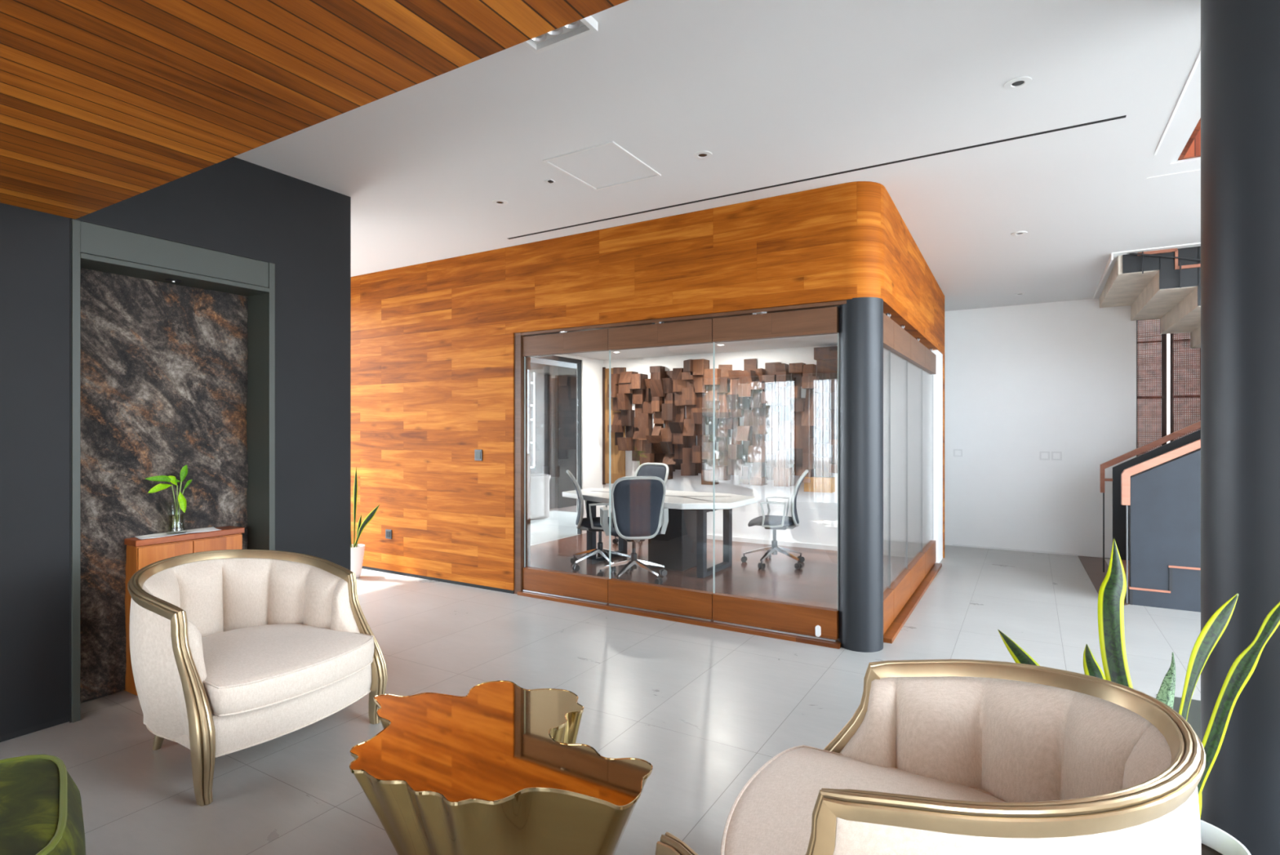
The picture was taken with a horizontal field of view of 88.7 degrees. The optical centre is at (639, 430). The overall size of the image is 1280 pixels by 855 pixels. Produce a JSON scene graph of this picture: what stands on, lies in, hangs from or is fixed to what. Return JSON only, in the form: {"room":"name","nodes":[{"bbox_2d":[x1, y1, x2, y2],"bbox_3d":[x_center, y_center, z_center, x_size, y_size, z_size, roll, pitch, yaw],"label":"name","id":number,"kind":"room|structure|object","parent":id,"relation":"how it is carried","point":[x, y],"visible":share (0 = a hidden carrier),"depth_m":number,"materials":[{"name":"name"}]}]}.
{"room":"lobby","nodes":[
{"label":"lobby","id":0,"kind":"room"},
{"bbox_2d":[0,156,351,735],"bbox_3d":[-2.859,-0.092,3.513,0.593,2.985,2.511,0,0,31],"label":"wall","id":1,"kind":"structure","parent":0,"point":[233,205],"depth_m":3.33,"materials":[{"name":"grey paint"}]},
{"bbox_2d":[0,715,69,742],"bbox_3d":[-3.231,1.383,2.858,0.523,0.035,1.005,0,0,31],"label":"baseboard","id":2,"kind":"structure","parent":1,"relation":"attached to","point":[56,722],"depth_m":3.04,"materials":[{"name":"black"}]},
{"bbox_2d":[80,267,248,702],"bbox_3d":[-2.699,0.268,3.695,0.104,2.288,0.985,0,0,31],"label":"stone slab","id":3,"kind":"object","parent":1,"relation":"attached to","point":[164,365],"visible":0.58,"depth_m":3.59,"materials":[{"name":"stone"}]},
{"bbox_2d":[69,217,275,722],"bbox_3d":[-2.595,0.192,3.635,0.292,2.416,0.982,0,0,31],"label":"surround","id":4,"kind":"object","parent":1,"relation":"attached to","point":[97,247],"visible":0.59,"depth_m":3.63,"materials":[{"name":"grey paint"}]},
{"bbox_2d":[164,279,182,282],"bbox_3d":[-2.594,-0.831,3.639,0.080,0.015,0.080,0,0,31],"label":"spotlight","id":5,"kind":"object","parent":4,"relation":"attached to","point":[167,280],"visible":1,"depth_m":3.63,"materials":[{"name":"black plastic"}]},
{"bbox_2d":[0,0,628,218],"bbox_3d":[-1.890,-1.040,0.148,11.000,0.040,4.320,0,0,31],"label":"ceiling","id":6,"kind":"structure","parent":0,"point":[104,104],"depth_m":1.85,"materials":[{"name":"brown wood"}]},
{"bbox_2d":[0,510,1200,854],"bbox_3d":[0.100,1.457,3.490,11.000,0.126,12.100,0,0,31],"label":"floor","id":7,"kind":"structure","parent":0,"point":[708,708],"depth_m":3.67,"materials":[{"name":"tile"}]},
{"bbox_2d":[0,754,85,854],"bbox_3d":[-1.770,1.162,1.484,0.784,0.476,0.784,0,0,-41],"label":"pouf","id":8,"kind":"object","parent":7,"relation":"on","point":[41,809],"visible":1,"depth_m":1.65,"materials":[{"name":"green fabric"}]},
{"bbox_2d":[124,525,244,695],"bbox_3d":[-2.585,0.989,3.724,0.183,0.822,0.555,0,0,31],"label":"base cabinet","id":9,"kind":"object","parent":7,"relation":"on","point":[140,553],"visible":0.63,"depth_m":3.55,"materials":[{"name":"brown wood"}]},
{"bbox_2d":[134,526,221,538],"bbox_3d":[-2.597,0.574,3.687,0.165,0.009,0.430,0,0,31],"label":"table cloth","id":10,"kind":"object","parent":9,"relation":"on","point":[211,528],"visible":0.98,"depth_m":3.68,"materials":[{"name":"white fabric"}]},
{"bbox_2d":[144,464,191,533],"bbox_3d":[-2.615,0.382,3.638,0.126,0.379,0.255,0,0,31],"label":"potted plant","id":11,"kind":"object","parent":10,"relation":"on","point":[180,500],"visible":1,"depth_m":3.65,"materials":[{"name":"plant"}]},
{"bbox_2d":[127,549,387,805],"bbox_3d":[-1.767,0.999,2.974,0.964,0.810,0.864,0,0,28],"label":"barrel armchair","id":12,"kind":"object","parent":7,"relation":"on","point":[232,651],"visible":1,"depth_m":2.82,"materials":[{"name":"beige fabric"}]},
{"bbox_2d":[201,623,374,714],"bbox_3d":[-1.695,1.013,2.935,0.800,0.150,0.708,0,0,28],"label":"seat cushion","id":13,"kind":"object","parent":12,"relation":"on","point":[246,668],"depth_m":2.77,"materials":[{"name":"beige fabric"}]},
{"bbox_2d":[351,466,379,577],"bbox_3d":[-2.657,0.868,6.214,0.570,1.064,0.202,0,0,31],"label":"potted snake plant","id":14,"kind":"object","parent":7,"relation":"on","point":[357,549],"visible":0.63,"depth_m":6.22,"materials":[{"name":"green plant"}]},
{"bbox_2d":[349,680,653,854],"bbox_3d":[-0.468,1.189,2.082,0.847,0.422,0.981,0,0,-19],"label":"coffee table","id":15,"kind":"object","parent":7,"relation":"on","point":[499,767],"visible":1,"depth_m":1.88,"materials":[{"name":"gold metal"}]},
{"bbox_2d":[566,469,630,572],"bbox_3d":[-0.410,0.899,6.737,0.696,0.991,0.679,0,0,-9],"label":"office chair","id":16,"kind":"object","parent":7,"relation":"on","point":[592,524],"visible":0.78,"depth_m":6.57,"materials":[{"name":"grey plastic"}]},
{"bbox_2d":[596,475,668,584],"bbox_3d":[-0.058,0.899,6.157,0.679,0.991,0.696,0,0,-10],"label":"office chair","id":17,"kind":"object","parent":7,"relation":"on","point":[638,512],"visible":0.93,"depth_m":5.93,"materials":[{"name":"grey fabric"}]},
{"bbox_2d":[612,462,668,543],"bbox_3d":[-0.005,0.899,8.009,0.679,0.991,0.696,0,0,36],"label":"office chair","id":18,"kind":"object","parent":7,"relation":"on","point":[660,470],"visible":0.2,"depth_m":8.22,"materials":[{"name":"grey plastic"}]},
{"bbox_2d":[562,488,757,577],"bbox_3d":[0.131,1.032,6.847,2.060,0.725,1.140,0,0,31],"label":"meeting table","id":19,"kind":"object","parent":7,"relation":"on","point":[682,547],"visible":0.8,"depth_m":6.56,"materials":[{"name":"white laminate"}]},
{"bbox_2d":[655,831,698,854],"bbox_3d":[-0.253,0.999,0.826,0.864,0.810,0.964,0,0,-20],"label":"barrel armchair","id":20,"kind":"object","parent":7,"relation":"on","point":[669,843],"visible":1,"depth_m":1.10,"materials":[{"name":"beige fabric"}]},
{"bbox_2d":[741,469,808,568],"bbox_3d":[1.410,0.899,6.866,0.696,0.991,0.679,0,0,16],"label":"office chair","id":21,"kind":"object","parent":7,"relation":"on","point":[775,522],"visible":1,"depth_m":6.71,"materials":[{"name":"grey plastic"}]},
{"bbox_2d":[837,297,883,652],"bbox_3d":[1.440,0.278,4.280,0.283,2.245,0.283,0,0,31],"label":"column","id":22,"kind":"structure","parent":7,"relation":"on","point":[860,320],"depth_m":4.15,"materials":[{"name":"metal"}]},
{"bbox_2d":[720,658,1205,854],"bbox_3d":[0.695,0.999,1.540,0.964,0.810,0.864,0,0,26],"label":"barrel armchair","id":23,"kind":"object","parent":7,"relation":"on","point":[937,756],"visible":1,"depth_m":1.60,"materials":[{"name":"beige fabric"}]},
{"bbox_2d":[724,746,1004,854],"bbox_3d":[0.621,1.013,1.576,0.800,0.150,0.708,0,0,26],"label":"seat cushion","id":24,"kind":"object","parent":23,"relation":"on","point":[771,814],"depth_m":1.75,"materials":[{"name":"beige fabric"}]},
{"bbox_2d":[997,538,1279,854],"bbox_3d":[1.440,0.869,1.982,0.368,1.061,0.764,0,0,-6],"label":"potted snake plant","id":25,"kind":"object","parent":7,"relation":"on","point":[1112,592],"visible":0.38,"depth_m":1.79,"materials":[{"name":"green plant"}]},
{"bbox_2d":[1099,420,1200,612],"bbox_3d":[5.469,0.056,5.179,2.900,2.688,1.405,0,0,31],"label":"stair","id":26,"kind":"structure","parent":7,"relation":"on","point":[1157,492],"depth_m":5.19,"materials":[{"name":"blue paint"}]},
{"bbox_2d":[1136,318,1166,456],"bbox_3d":[5.520,-0.275,7.077,0.269,3.350,0.040,0,0,31],"label":"screen","id":27,"kind":"object","parent":7,"relation":"on","point":[1161,397],"visible":0.52,"depth_m":7.07,"materials":[{"name":"metal"}]},
{"bbox_2d":[1156,693,1200,740],"bbox_3d":[2.931,1.399,2.794,1.022,0.003,1.100,0,0,31],"label":"trim","id":28,"kind":"structure","parent":7,"relation":"on","point":[1193,718],"depth_m":3.25,"materials":[{"name":"grey paint"}]},
{"bbox_2d":[1169,332,1200,442],"bbox_3d":[5.810,-0.275,6.905,0.344,3.350,0.040,0,0,31],"label":"screen","id":29,"kind":"object","parent":7,"relation":"on","point":[1182,340],"visible":0.24,"depth_m":6.93,"materials":[{"name":"metal"}]},
{"bbox_2d":[1200,0,1279,854],"bbox_3d":[2.136,-1.400,2.138,0.464,5.600,0.464,0,0,31],"label":"column","id":30,"kind":"structure","parent":7,"relation":"on","point":[1240,39],"depth_m":2.08,"materials":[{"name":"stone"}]},
{"bbox_2d":[351,181,944,590],"bbox_3d":[-0.270,-0.099,7.277,6.290,2.997,3.690,0,0,31],"label":"wall","id":31,"kind":"structure","parent":0,"point":[433,342],"depth_m":5.70,"materials":[{"name":"brown wood"}]},
{"bbox_2d":[385,528,391,538],"bbox_3d":[-2.471,1.015,6.433,0.086,0.090,0.012,0,0,31],"label":"wall socket","id":32,"kind":"object","parent":31,"relation":"attached to","point":[388,532],"visible":1,"depth_m":6.43,"materials":[{"name":"black plastic"}]},
{"bbox_2d":[361,565,514,593],"bbox_3d":[-2.433,1.384,6.479,3.190,0.032,0.094,0,0,31],"label":"baseboard","id":33,"kind":"structure","parent":31,"relation":"attached to","point":[363,566],"depth_m":6.08,"materials":[{"name":"grey paint"}]},
{"bbox_2d":[474,449,482,460],"bbox_3d":[-1.436,0.216,5.817,0.088,0.098,0.012,0,0,31],"label":"light switch","id":34,"kind":"object","parent":31,"relation":"attached to","point":[477,453],"visible":1,"depth_m":5.81,"materials":[{"name":"grey plastic"}]},
{"bbox_2d":[514,300,846,641],"bbox_3d":[0.148,0.269,4.944,2.657,2.198,0.072,0,0,31],"label":"window frame","id":35,"kind":"structure","parent":31,"relation":"in","point":[802,619],"depth_m":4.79,"materials":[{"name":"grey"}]},
{"bbox_2d":[517,562,942,648],"bbox_3d":[1.040,1.386,6.179,2.975,0.028,3.158,0,0,31],"label":"trim","id":36,"kind":"structure","parent":31,"relation":"attached to","point":[898,623],"depth_m":4.83,"materials":[{"name":"brown wood"}]},
{"bbox_2d":[883,312,936,634],"bbox_3d":[2.321,0.272,5.578,0.072,2.167,2.835,0,0,31],"label":"window frame","id":37,"kind":"structure","parent":31,"relation":"in","point":[916,565],"depth_m":5.69,"materials":[{"name":"grey"}]},
{"bbox_2d":[566,333,837,359],"bbox_3d":[0.447,-1.050,6.839,4.370,0.100,3.390,0,0,31],"label":"ceiling","id":38,"kind":"structure","parent":0,"point":[829,339],"depth_m":7.86,"materials":[{"name":"white paint"}]},
{"bbox_2d":[234,0,1200,311],"bbox_3d":[1.204,-1.679,5.346,11.000,0.441,7.782,0,0,31],"label":"ceiling","id":39,"kind":"structure","parent":0,"point":[777,91],"depth_m":3.48,"materials":[{"name":"white paint"}]},
{"bbox_2d":[492,199,507,204],"bbox_3d":[-0.970,-1.584,4.538,0.110,0.010,0.110,0,0,31],"label":"recessed light","id":40,"kind":"object","parent":39,"relation":"in","point":[497,202],"visible":1,"depth_m":4.53,"materials":[{"name":"white plastic"}]},
{"bbox_2d":[544,178,555,183],"bbox_3d":[-0.572,-1.579,4.152,0.050,0.016,0.050,0,0,31],"label":"ceiling sensor","id":41,"kind":"object","parent":39,"relation":"attached to","point":[549,180],"visible":1,"depth_m":4.14,"materials":[{"name":"white plastic"}]},
{"bbox_2d":[521,15,598,54],"bbox_3d":[-0.361,-1.569,2.507,0.305,0.038,0.260,0,0,31],"label":"ceiling light","id":42,"kind":"object","parent":39,"relation":"attached to","point":[588,25],"visible":0.34,"depth_m":2.58,"materials":[{"name":"white plastic"}]},
{"bbox_2d":[542,141,661,190],"bbox_3d":[-0.220,-1.581,3.941,0.490,0.008,0.547,0,0,31],"label":"access hatch","id":43,"kind":"object","parent":39,"relation":"attached to","point":[606,165],"visible":1,"depth_m":3.92,"materials":[{"name":"white paint"}]},
{"bbox_2d":[693,151,711,159],"bbox_3d":[0.360,-1.584,3.760,0.110,0.010,0.110,0,0,31],"label":"recessed light","id":44,"kind":"object","parent":39,"relation":"in","point":[700,154],"visible":1,"depth_m":3.75,"materials":[{"name":"white plastic"}]},
{"bbox_2d":[507,115,1126,239],"bbox_3d":[0.680,-1.585,4.352,4.117,0.004,0.025,0,0,31],"label":"ceiling vent","id":45,"kind":"object","parent":39,"relation":"in","point":[1124,116],"visible":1,"depth_m":3.98,"materials":[{"name":"black"}]},
{"bbox_2d":[1004,75,1031,89],"bbox_3d":[1.722,-1.584,2.982,0.110,0.010,0.110,0,0,31],"label":"recessed light","id":46,"kind":"object","parent":39,"relation":"in","point":[1018,82],"visible":1,"depth_m":2.98,"materials":[{"name":"white plastic"}]},
{"bbox_2d":[1011,231,1027,235],"bbox_3d":[2.973,-1.547,5.131,0.110,0.010,0.110,0,0,31],"label":"recessed light","id":47,"kind":"object","parent":39,"relation":"in","point":[1019,233],"visible":1,"depth_m":5.12,"materials":[{"name":"white plastic"}]},
{"bbox_2d":[1014,292,1026,294],"bbox_3d":[4.117,-1.483,7.092,0.110,0.010,0.110,0,0,31],"label":"recessed light","id":48,"kind":"object","parent":39,"relation":"in","point":[1020,293],"visible":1,"depth_m":7.06,"materials":[{"name":"white plastic"}]},
{"bbox_2d":[1146,50,1200,178],"bbox_3d":[3.480,-1.587,1.728,2.988,0.037,3.690,0,0,31],"label":"trim","id":49,"kind":"structure","parent":39,"relation":"attached to","point":[1198,58],"depth_m":3.23,"materials":[{"name":"white paint"}]},
{"bbox_2d":[554,344,942,563],"bbox_3d":[0.518,0.100,6.855,4.478,2.600,3.490,0,0,31],"label":"wall","id":50,"kind":"structure","parent":0,"point":[817,512],"depth_m":7.91,"materials":[{"name":"white paint"}]},
{"bbox_2d":[602,346,837,493],"bbox_3d":[0.911,-0.105,8.289,3.475,1.730,0.259,0,0,31],"label":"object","id":51,"kind":"object","parent":50,"relation":"attached to","point":[753,393],"visible":0.94,"depth_m":8.19,"materials":[{"name":"brown wood"}]},
{"bbox_2d":[706,534,909,557],"bbox_3d":[1.313,1.367,8.196,4.270,0.054,0.012,0,0,31],"label":"baseboard","id":52,"kind":"structure","parent":50,"relation":"attached to","point":[899,553],"depth_m":7.87,"materials":[{"name":"white plastic"}]},
{"bbox_2d":[944,297,1136,558],"bbox_3d":[2.706,-1.400,8.758,6.290,5.600,0.180,0,0,31],"label":"wall","id":53,"kind":"structure","parent":0,"point":[1022,381],"depth_m":7.55,"materials":[{"name":"white paint"}]},
{"bbox_2d":[953,448,962,456],"bbox_3d":[3.865,0.268,7.957,0.100,0.090,0.012,0,0,31],"label":"light switch","id":54,"kind":"object","parent":53,"relation":"attached to","point":[957,452],"visible":1,"depth_m":7.95,"materials":[{"name":"white plastic"}]},
{"bbox_2d":[952,543,1077,555],"bbox_3d":[4.359,1.390,7.663,1.270,0.020,0.012,0,0,31],"label":"baseboard","id":55,"kind":"structure","parent":53,"relation":"attached to","point":[955,544],"depth_m":7.64,"materials":[{"name":"white plastic"}]},
{"bbox_2d":[1039,451,1049,460],"bbox_3d":[4.635,0.285,7.498,0.100,0.100,0.012,0,0,31],"label":"light switch","id":56,"kind":"object","parent":53,"relation":"attached to","point":[1042,455],"visible":1,"depth_m":7.49,"materials":[{"name":"white plastic"}]},
{"bbox_2d":[1051,451,1062,460],"bbox_3d":[4.734,0.285,7.439,0.100,0.100,0.012,0,0,31],"label":"light switch","id":57,"kind":"object","parent":53,"relation":"attached to","point":[1055,455],"visible":1,"depth_m":7.43,"materials":[{"name":"white plastic"}]},
{"bbox_2d":[1093,242,1200,298],"bbox_3d":[5.902,-1.523,5.613,3.200,0.124,1.955,0,0,31],"label":"trim","id":58,"kind":"structure","parent":53,"relation":"attached to","point":[1111,257],"depth_m":5.59,"materials":[{"name":"white paint"}]},
{"bbox_2d":[1077,555,1129,605],"bbox_3d":[4.413,1.398,6.276,0.238,0.004,2.300,0,0,31],"label":"floor","id":59,"kind":"structure","parent":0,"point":[1093,566],"depth_m":6.59,"materials":[{"name":"brown tile"}]},
{"bbox_2d":[1099,245,1200,348],"bbox_3d":[5.684,-0.863,5.780,2.535,1.985,1.851,0,0,31],"label":"stair","id":60,"kind":"structure","parent":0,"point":[1165,285],"depth_m":5.79,"materials":[{"name":"concrete"}]},
{"label":"outside","id":61,"kind":"structure","parent":0,"visible":0},
{"bbox_3d":[2.558,1.612,4.296,60.000,0.175,60.000,0,0,31],"label":"ground","id":62,"kind":"structure","parent":61,"visible":0},
{"bbox_2d":[1138,319,1197,454],"bbox_3d":[8.164,-0.300,7.359,5.500,3.800,0.200,0,0,31],"label":"wall","id":63,"kind":"structure","parent":62,"relation":"on","point":[1167,335],"depth_m":8.18,"materials":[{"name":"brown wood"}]},
{"bbox_3d":[3.527,-3.150,1.624,3.200,2.500,3.760,0,0,31],"label":"wall","id":64,"kind":"structure","parent":0,"visible":0},
{"bbox_2d":[1177,117,1200,159],"bbox_3d":[3.497,-2.894,1.627,2.855,2.611,3.475,0,0,31],"label":"trim","id":65,"kind":"structure","parent":64,"relation":"attached to","point":[1192,148],"depth_m":3.78,"materials":[{"name":"brown wood"}]},
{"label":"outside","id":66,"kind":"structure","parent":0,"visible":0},
{"bbox_2d":[549,505,577,511],"bbox_3d":[-2.156,1.470,10.844,4.200,0.100,7.570,0,0,31],"label":"terrace","id":67,"kind":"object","parent":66,"point":[570,508],"depth_m":11.87,"materials":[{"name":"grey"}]},
{"bbox_2d":[530,473,551,519],"bbox_3d":[-1.845,1.070,10.584,0.800,0.700,0.800,0,0,31],"label":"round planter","id":68,"kind":"object","parent":67,"relation":"on","point":[540,482],"visible":0.33,"depth_m":10.33,"materials":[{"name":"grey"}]},
{"bbox_2d":[530,355,581,533],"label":"window","id":69,"kind":"structure","parent":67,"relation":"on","point":[553,384],"depth_m":12.00,"materials":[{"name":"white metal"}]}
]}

